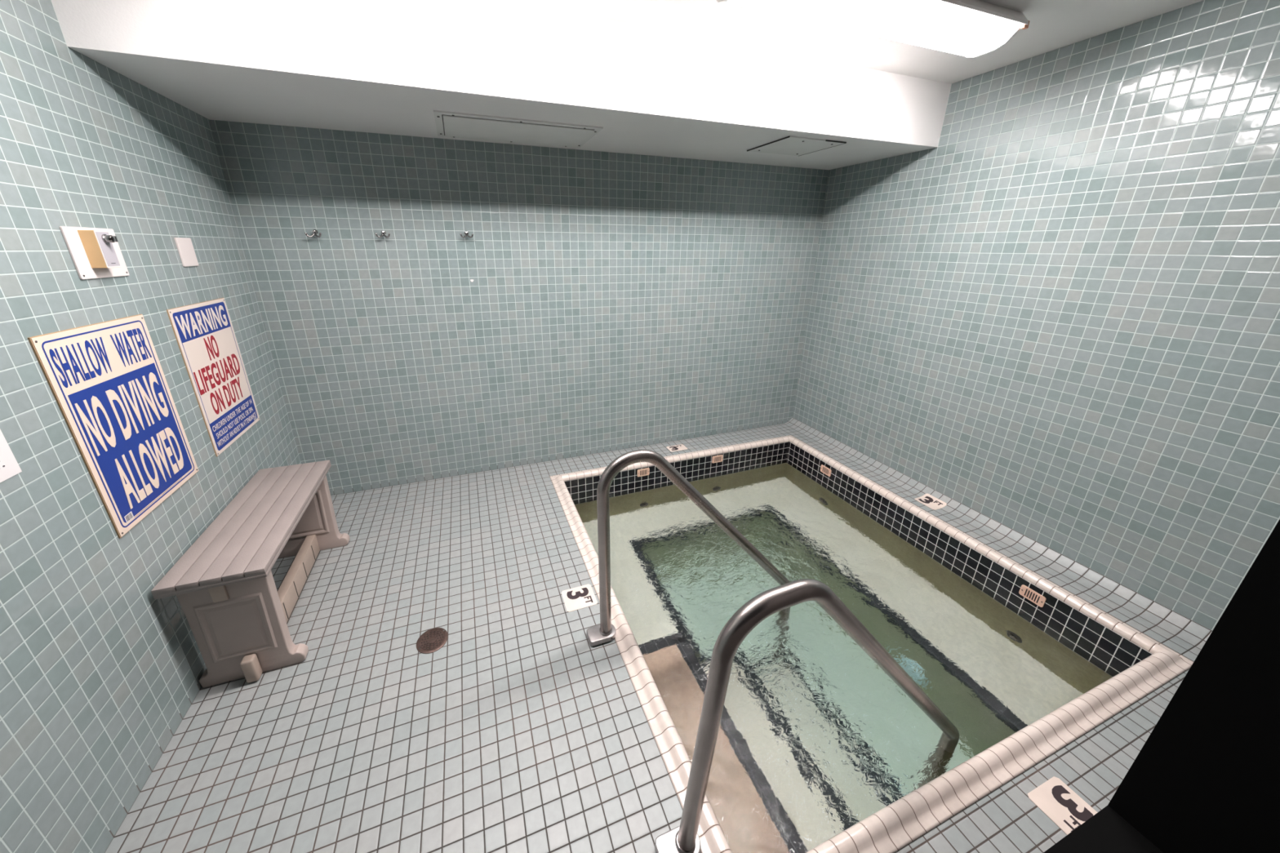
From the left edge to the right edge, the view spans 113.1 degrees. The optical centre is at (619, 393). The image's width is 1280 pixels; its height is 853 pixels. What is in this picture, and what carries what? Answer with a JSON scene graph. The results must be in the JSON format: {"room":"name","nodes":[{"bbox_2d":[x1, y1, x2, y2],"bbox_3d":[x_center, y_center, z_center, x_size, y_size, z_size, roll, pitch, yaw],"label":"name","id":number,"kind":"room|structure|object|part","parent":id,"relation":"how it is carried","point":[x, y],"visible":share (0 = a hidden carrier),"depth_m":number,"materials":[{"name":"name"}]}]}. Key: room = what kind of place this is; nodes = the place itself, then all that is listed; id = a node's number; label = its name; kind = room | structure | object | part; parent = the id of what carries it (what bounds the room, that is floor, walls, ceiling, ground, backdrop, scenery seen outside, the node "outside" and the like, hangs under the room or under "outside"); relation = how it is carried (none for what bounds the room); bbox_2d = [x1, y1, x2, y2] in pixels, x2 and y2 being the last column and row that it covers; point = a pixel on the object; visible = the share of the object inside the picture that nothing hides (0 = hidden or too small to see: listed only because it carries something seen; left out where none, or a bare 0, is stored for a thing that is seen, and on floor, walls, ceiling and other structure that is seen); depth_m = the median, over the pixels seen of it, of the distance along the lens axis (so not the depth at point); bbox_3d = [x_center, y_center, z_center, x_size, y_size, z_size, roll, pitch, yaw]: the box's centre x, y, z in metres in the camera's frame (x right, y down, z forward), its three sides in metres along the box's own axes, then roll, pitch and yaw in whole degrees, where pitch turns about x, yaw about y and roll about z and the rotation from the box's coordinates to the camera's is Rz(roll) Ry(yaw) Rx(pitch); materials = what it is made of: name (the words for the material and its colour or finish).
{"room":"hot tub room","nodes":[
{"label":"hot tub room","id":0,"kind":"room"},
{"bbox_2d":[0,0,302,852],"bbox_3d":[-1.489,-0.046,0.999,0.100,2.506,2.955,-6,20,-19],"label":"wall","id":1,"kind":"structure","parent":0,"point":[99,674],"depth_m":1.17,"materials":[{"name":"tile"}]},
{"bbox_2d":[0,429,22,482],"bbox_3d":[-1.352,0.128,0.817,0.002,0.223,0.321,-6,20,-19],"label":"paper notice","id":2,"kind":"object","parent":1,"relation":"attached to","point":[9,466],"visible":1,"depth_m":0.97,"materials":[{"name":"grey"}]},
{"bbox_2d":[59,226,129,279],"bbox_3d":[-1.538,-0.425,1.280,0.068,0.142,0.196,-6,20,-19],"label":"switch","id":3,"kind":"object","parent":1,"relation":"attached to","point":[95,252],"visible":1,"depth_m":1.24,"materials":[{"name":"grey plastic"}]},
{"bbox_3d":[-1.525,-0.429,1.260,0.001,0.104,0.057,-6,20,-19],"label":"plate","id":4,"kind":"part","parent":3,"relation":"part of","materials":[{"name":"grey plastic"}]},
{"bbox_3d":[-1.525,-0.430,1.261,0.001,0.096,0.050,-6,20,-19],"label":"grey panel","id":5,"kind":"part","parent":3,"relation":"part of","materials":[{"name":"grey"}]},
{"bbox_3d":[-1.517,-0.459,1.257,0.018,0.026,0.026,-6,20,-19],"label":"knob","id":6,"kind":"part","parent":3,"relation":"part of","materials":[{"name":"silver metal"}]},
{"bbox_2d":[27,314,198,538],"bbox_3d":[-1.530,0.079,1.327,0.007,0.593,0.419,-6,20,-19],"label":"warning sign","id":7,"kind":"object","parent":1,"relation":"attached to","point":[108,383],"visible":1,"depth_m":1.28,"materials":[{"name":"multicoloured"}]},
{"bbox_2d":[173,237,198,266],"bbox_3d":[-1.726,-0.564,1.687,0.007,0.108,0.102,-6,20,-19],"label":"blank plate","id":8,"kind":"object","parent":1,"relation":"attached to","point":[186,251],"visible":1,"depth_m":1.68,"materials":[{"name":"grey plastic"}]},
{"bbox_2d":[166,297,259,456],"bbox_3d":[-1.719,-0.087,1.822,0.006,0.596,0.418,-6,20,-19],"label":"warning sign","id":9,"kind":"object","parent":1,"relation":"attached to","point":[204,333],"visible":1,"depth_m":1.78,"materials":[{"name":"multicoloured"}]},
{"bbox_2d":[209,120,828,495],"bbox_3d":[-0.193,-0.686,2.878,3.686,2.506,0.102,-6,20,-19],"label":"wall","id":10,"kind":"structure","parent":0,"point":[596,302],"depth_m":2.69,"materials":[{"name":"tile"}]},
{"bbox_2d":[304,229,321,237],"bbox_3d":[-1.594,-0.835,2.208,0.074,0.041,0.049,-6,20,-19],"label":"coat hook","id":11,"kind":"object","parent":10,"relation":"attached to","point":[314,232],"visible":1,"depth_m":2.20,"materials":[{"name":"silver metal"}]},
{"bbox_2d":[374,230,390,238],"bbox_3d":[-1.292,-0.871,2.311,0.074,0.041,0.049,-6,20,-19],"label":"coat hook","id":12,"kind":"object","parent":10,"relation":"attached to","point":[383,232],"visible":1,"depth_m":2.31,"materials":[{"name":"silver metal"}]},
{"bbox_2d":[459,231,473,238],"bbox_3d":[-0.885,-0.921,2.449,0.074,0.041,0.049,-6,20,-19],"label":"coat hook","id":13,"kind":"object","parent":10,"relation":"attached to","point":[466,233],"visible":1,"depth_m":2.44,"materials":[{"name":"silver metal"}]},
{"bbox_2d":[51,0,951,169],"bbox_3d":[-0.035,-1.539,2.135,3.686,0.408,0.805,-6,20,-19],"label":"soffit","id":14,"kind":"object","parent":10,"relation":"attached to","point":[370,66],"depth_m":1.70,"materials":[{"name":"paint"}]},
{"bbox_2d":[433,110,603,147],"bbox_3d":[-0.516,-1.321,2.139,0.764,0.010,0.449,-6,20,-19],"label":"ceiling hatch","id":15,"kind":"object","parent":14,"relation":"attached to","point":[448,124],"visible":1,"depth_m":2.08,"materials":[{"name":"paint"}]},
{"bbox_2d":[746,135,846,155],"bbox_3d":[1.004,-1.414,2.427,0.384,0.009,0.368,-6,20,-19],"label":"ceiling hatch","id":16,"kind":"object","parent":14,"relation":"attached to","point":[788,145],"visible":1,"depth_m":2.40,"materials":[{"name":"paint"}]},
{"bbox_2d":[105,417,1212,852],"bbox_3d":[0.279,0.878,2.021,3.686,0.108,2.705,-6,20,-19],"label":"floor","id":17,"kind":"structure","parent":0,"point":[519,734],"depth_m":1.42,"materials":[{"name":"tile"}]},
{"bbox_2d":[151,460,350,688],"bbox_3d":[-1.453,0.694,1.794,0.314,0.470,0.810,-6,20,-19],"label":"bench","id":18,"kind":"object","parent":17,"relation":"on","point":[224,585],"visible":1,"depth_m":1.52,"materials":[{"name":"plastic"}]},
{"bbox_3d":[-1.330,0.816,1.470,0.194,0.250,0.005,-6,20,-19],"label":"raised panel","id":19,"kind":"part","parent":18,"relation":"part of","materials":[{"name":"plastic"}]},
{"bbox_3d":[-1.336,0.815,1.494,0.314,0.437,0.044,-6,20,-19],"label":"panel","id":20,"kind":"part","parent":18,"relation":"part of","materials":[{"name":"plastic"}]},
{"bbox_3d":[-1.567,0.602,2.092,0.194,0.250,0.005,-6,20,-19],"label":"raised panel","id":21,"kind":"part","parent":18,"relation":"part of","materials":[{"name":"plastic"}]},
{"bbox_3d":[-1.574,0.600,2.117,0.314,0.437,0.044,-6,20,-19],"label":"panel","id":22,"kind":"part","parent":18,"relation":"part of","materials":[{"name":"plastic"}]},
{"bbox_2d":[416,627,448,653],"bbox_3d":[-0.745,0.980,1.682,0.117,0.006,0.117,-6,20,-19],"label":"floor drain","id":23,"kind":"object","parent":17,"relation":"on","point":[432,640],"visible":1,"depth_m":1.68,"materials":[{"name":"brown metal"}]},
{"bbox_2d":[561,584,597,612],"bbox_3d":[-0.181,0.913,1.893,0.138,0.004,0.125,-6,20,-19],"label":"depth marker","id":24,"kind":"object","parent":17,"relation":"on","point":[580,597],"depth_m":1.89,"materials":[{"name":"grey tile"}]},
{"bbox_2d":[666,444,687,451],"bbox_3d":[0.450,0.427,3.317,0.148,0.004,0.092,-6,20,-19],"label":"depth marker","id":25,"kind":"object","parent":17,"relation":"on","point":[677,447],"depth_m":3.32,"materials":[{"name":"grey tile"}]},
{"bbox_2d":[549,435,1193,852],"bbox_3d":[0.851,1.282,2.415,2.040,1.072,2.197,-6,20,-19],"label":"pool edge","id":26,"kind":"object","parent":17,"relation":"in","point":[1140,664],"visible":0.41,"depth_m":1.75,"materials":[{"name":"tile"}]},
{"bbox_2d":[586,449,790,646],"bbox_3d":[0.357,0.908,1.843,1.023,1.567,0.073,-6,20,-19],"label":"handrail","id":27,"kind":"object","parent":26,"relation":"attached to","point":[605,632],"visible":0.74,"depth_m":1.60,"materials":[{"name":"metal"}]},
{"bbox_2d":[654,578,959,852],"bbox_3d":[0.645,1.119,1.261,1.158,1.552,0.073,-6,20,-19],"label":"handrail","id":28,"kind":"object","parent":26,"relation":"attached to","point":[683,838],"visible":0.97,"depth_m":0.97,"materials":[{"name":"metal"}]},
{"bbox_2d":[573,461,1115,852],"bbox_3d":[0.850,1.362,2.443,1.892,0.843,2.049,-6,20,-19],"label":"water","id":29,"kind":"object","parent":26,"relation":"in","point":[815,739],"visible":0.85,"depth_m":1.84,"materials":[{"name":"green liquid"}]},
{"bbox_2d":[914,493,946,510],"bbox_3d":[1.918,0.666,2.610,0.110,0.023,0.130,-6,20,-19],"label":"depth marker","id":30,"kind":"object","parent":17,"relation":"on","point":[935,504],"depth_m":2.61,"materials":[{"name":"grey tile"}]},
{"bbox_2d":[1027,776,1097,835],"bbox_3d":[1.250,1.162,1.187,0.140,0.004,0.112,-6,20,-19],"label":"depth marker","id":31,"kind":"object","parent":17,"relation":"on","point":[1063,806],"depth_m":1.19,"materials":[{"name":"grey tile"}]},
{"bbox_2d":[506,0,1203,84],"bbox_3d":[0.450,-1.247,0.816,3.686,0.100,2.050,-6,20,-19],"label":"ceiling","id":32,"kind":"structure","parent":0,"point":[1054,24],"depth_m":1.75,"materials":[{"name":"white paint"}]},
{"bbox_2d":[715,0,1029,57],"bbox_3d":[0.944,-1.385,1.541,1.253,0.106,0.264,-6,20,-19],"label":"ceiling light","id":33,"kind":"object","parent":32,"relation":"attached to","point":[969,28],"visible":1,"depth_m":1.54,"materials":[{"name":"white paint"}]},
{"bbox_2d":[792,0,1279,631],"bbox_3d":[2.072,-0.450,2.219,0.100,2.506,2.955,-6,20,-19],"label":"wall","id":34,"kind":"structure","parent":0,"point":[1057,317],"depth_m":1.91,"materials":[{"name":"tile"}]},
{"bbox_3d":[0.768,0.182,0.362,3.686,2.506,0.150,-6,20,-19],"label":"wall","id":35,"kind":"structure","parent":0,"visible":0},
{"bbox_2d":[1043,519,1279,852],"bbox_3d":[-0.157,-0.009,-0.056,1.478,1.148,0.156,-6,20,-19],"label":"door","id":36,"kind":"structure","parent":35,"relation":"in","point":[1206,779],"depth_m":0.35,"materials":[{"name":"black"}]}
]}

